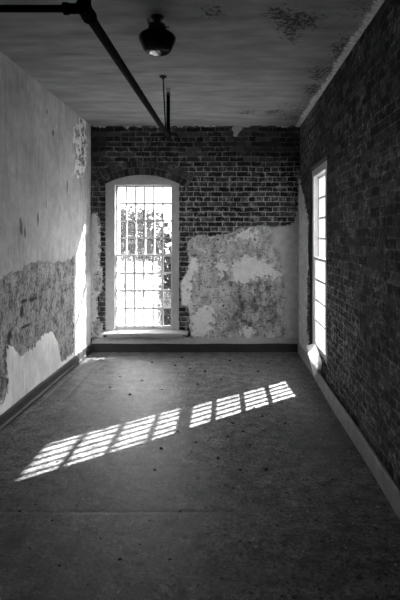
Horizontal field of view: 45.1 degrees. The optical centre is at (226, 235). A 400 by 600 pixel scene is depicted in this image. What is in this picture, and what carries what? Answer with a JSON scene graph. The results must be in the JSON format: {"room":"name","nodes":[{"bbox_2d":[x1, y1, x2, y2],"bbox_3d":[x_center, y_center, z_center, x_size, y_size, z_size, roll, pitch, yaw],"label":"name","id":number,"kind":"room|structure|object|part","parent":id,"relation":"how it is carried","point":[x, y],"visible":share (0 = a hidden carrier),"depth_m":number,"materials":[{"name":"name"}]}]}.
{"room":"abandoned empty room","nodes":[
{"label":"abandoned empty room","id":0,"kind":"room"},
{"bbox_2d":[0,51,90,414],"bbox_3d":[-2.117,0.085,2.835,0.267,3.610,8.470,0,0,0],"label":"wall","id":1,"kind":"structure","parent":0,"point":[45,145],"depth_m":5.09,"materials":[{"name":"paint"}]},
{"bbox_2d":[0,343,91,431],"bbox_3d":[-1.976,1.629,3.830,0.051,0.126,6.460,0,0,0],"label":"baseboard","id":2,"kind":"structure","parent":1,"relation":"attached to","point":[30,398],"depth_m":5.05,"materials":[{"name":"paint"}]},
{"bbox_2d":[0,0,384,126],"bbox_3d":[-0.455,-1.733,2.965,3.590,0.273,8.730,0,0,0],"label":"ceiling","id":3,"kind":"structure","parent":0,"point":[229,62],"depth_m":4.33,"materials":[{"name":"paint"}]},
{"bbox_2d":[0,0,170,139],"bbox_3d":[-1.292,-1.286,3.482,1.446,0.671,2.873,0,0,0],"label":"pipe","id":4,"kind":"object","parent":3,"relation":"hanging from","point":[84,8],"visible":1,"depth_m":2.29,"materials":[{"name":"black metal"}]},
{"bbox_3d":[-0.630,-1.325,4.830,0.013,0.592,0.083,0,0,-31],"label":"hanger rod","id":5,"kind":"part","parent":4,"relation":"part of","materials":[{"name":"grey metal"}]},
{"bbox_2d":[139,14,175,56],"bbox_3d":[-0.515,-1.484,3.550,0.274,0.270,0.274,0,0,0],"label":"ceiling light","id":6,"kind":"object","parent":3,"relation":"hanging from","point":[156,40],"visible":1,"depth_m":3.48,"materials":[{"name":"metal"}]},
{"bbox_2d":[232,126,241,136],"bbox_3d":[0.147,-1.531,7.016,0.162,0.180,0.055,0,0,0],"label":"flake","id":7,"kind":"object","parent":3,"relation":"hanging from","point":[236,129],"visible":1,"depth_m":7.02,"materials":[{"name":"grey paint"}]},
{"bbox_2d":[91,126,299,342],"bbox_3d":[-0.455,0.085,7.185,3.590,3.610,0.290,0,0,0],"label":"wall","id":8,"kind":"structure","parent":0,"point":[239,210],"depth_m":7.06,"materials":[{"name":"brick"}]},
{"bbox_2d":[91,160,193,187],"bbox_3d":[-1.243,-0.906,7.080,1.534,0.409,0.080,0,0,0],"label":"arch","id":9,"kind":"object","parent":8,"relation":"attached to","point":[180,176],"depth_m":7.04,"materials":[{"name":"brick"}]},
{"bbox_2d":[100,175,187,337],"bbox_3d":[-1.200,0.252,7.125,1.260,2.443,0.430,0,0,0],"label":"window","id":10,"kind":"structure","parent":8,"relation":"in","point":[114,329],"depth_m":7.03,"materials":[{"name":"grey paint"}]},
{"bbox_3d":[-1.224,0.827,7.095,0.840,1.116,0.040,0,0,0],"label":"sash","id":11,"kind":"part","parent":10,"relation":"part of","materials":[{"name":"paint"}]},
{"bbox_3d":[-1.224,-0.224,7.143,0.840,1.058,0.040,0,0,0],"label":"sash","id":12,"kind":"part","parent":10,"relation":"part of","materials":[{"name":"glass"}]},
{"bbox_3d":[-1.200,1.402,6.996,1.260,0.059,0.172,0,0,0],"label":"sill","id":13,"kind":"part","parent":10,"relation":"part of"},
{"bbox_3d":[-1.205,1.453,7.010,1.090,0.040,0.100,0,0,0],"label":"sill moulding","id":14,"kind":"part","parent":10,"relation":"part of","materials":[{"name":"grey paint"}]},
{"bbox_2d":[91,337,298,351],"bbox_3d":[-0.458,1.591,7.018,3.025,0.203,0.093,0,0,0],"label":"baseboard","id":15,"kind":"structure","parent":8,"relation":"attached to","point":[104,344],"depth_m":6.98,"materials":[{"name":"paint"}]},
{"bbox_2d":[0,352,399,599],"bbox_3d":[-0.455,1.814,2.965,3.590,0.252,8.730,0,0,0],"label":"floor","id":16,"kind":"structure","parent":0,"point":[283,531],"depth_m":3.17,"materials":[{"name":"concrete"}]},
{"bbox_2d":[298,0,399,488],"bbox_3d":[1.193,0.085,2.835,0.295,3.610,8.470,0,0,0],"label":"wall","id":17,"kind":"structure","parent":0,"point":[354,124],"depth_m":3.81,"materials":[{"name":"brick"}]},
{"bbox_2d":[312,160,326,363],"bbox_3d":[1.240,0.245,5.680,0.280,2.430,1.080,0,0,0],"label":"window","id":18,"kind":"structure","parent":17,"relation":"in","point":[319,175],"depth_m":5.96,"materials":[{"name":"glass"}]},
{"bbox_2d":[306,344,321,376],"bbox_3d":[1.023,1.436,5.623,0.111,0.172,0.908,0,0,5],"label":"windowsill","id":19,"kind":"structure","parent":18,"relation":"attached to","point":[314,357],"depth_m":5.55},
{"bbox_3d":[1.135,0.840,5.735,0.040,1.141,0.734,0,0,0],"label":"sash","id":20,"kind":"part","parent":18,"relation":"part of","materials":[{"name":"paint"}]},
{"bbox_3d":[1.183,-0.224,5.735,0.040,1.058,0.734,0,0,0],"label":"sash","id":21,"kind":"part","parent":18,"relation":"part of","materials":[{"name":"glass"}]},
{"bbox_2d":[298,342,399,519],"bbox_3d":[1.039,1.614,3.685,0.039,0.160,6.570,0,0,0],"label":"baseboard","id":22,"kind":"structure","parent":17,"relation":"attached to","point":[385,481],"depth_m":3.71,"materials":[{"name":"grey paint"}]},
{"label":"outside","id":23,"kind":"structure","parent":0,"visible":0},
{"bbox_2d":[120,267,165,324],"bbox_3d":[0.000,6.140,48.780,120.000,0.500,82.440,0,0,0],"label":"ground","id":24,"kind":"structure","parent":23,"point":[148,295],"depth_m":41.27,"materials":[{"name":"white"}]},
{"bbox_2d":[120,205,170,324],"bbox_3d":[-4.238,2.311,19.011,4.531,7.169,2.838,0,0,14],"label":"broadleaf tree","id":25,"kind":"object","parent":24,"relation":"on","point":[130,214],"visible":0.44,"depth_m":18.64,"materials":[{"name":"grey plant"}]},
{"bbox_2d":[154,257,170,324],"bbox_3d":[-1.773,3.273,17.104,2.014,5.248,1.712,0,0,34],"label":"bushy tree","id":26,"kind":"object","parent":24,"relation":"on","point":[167,278],"visible":0.26,"depth_m":16.77,"materials":[{"name":"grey plant"}]}
]}

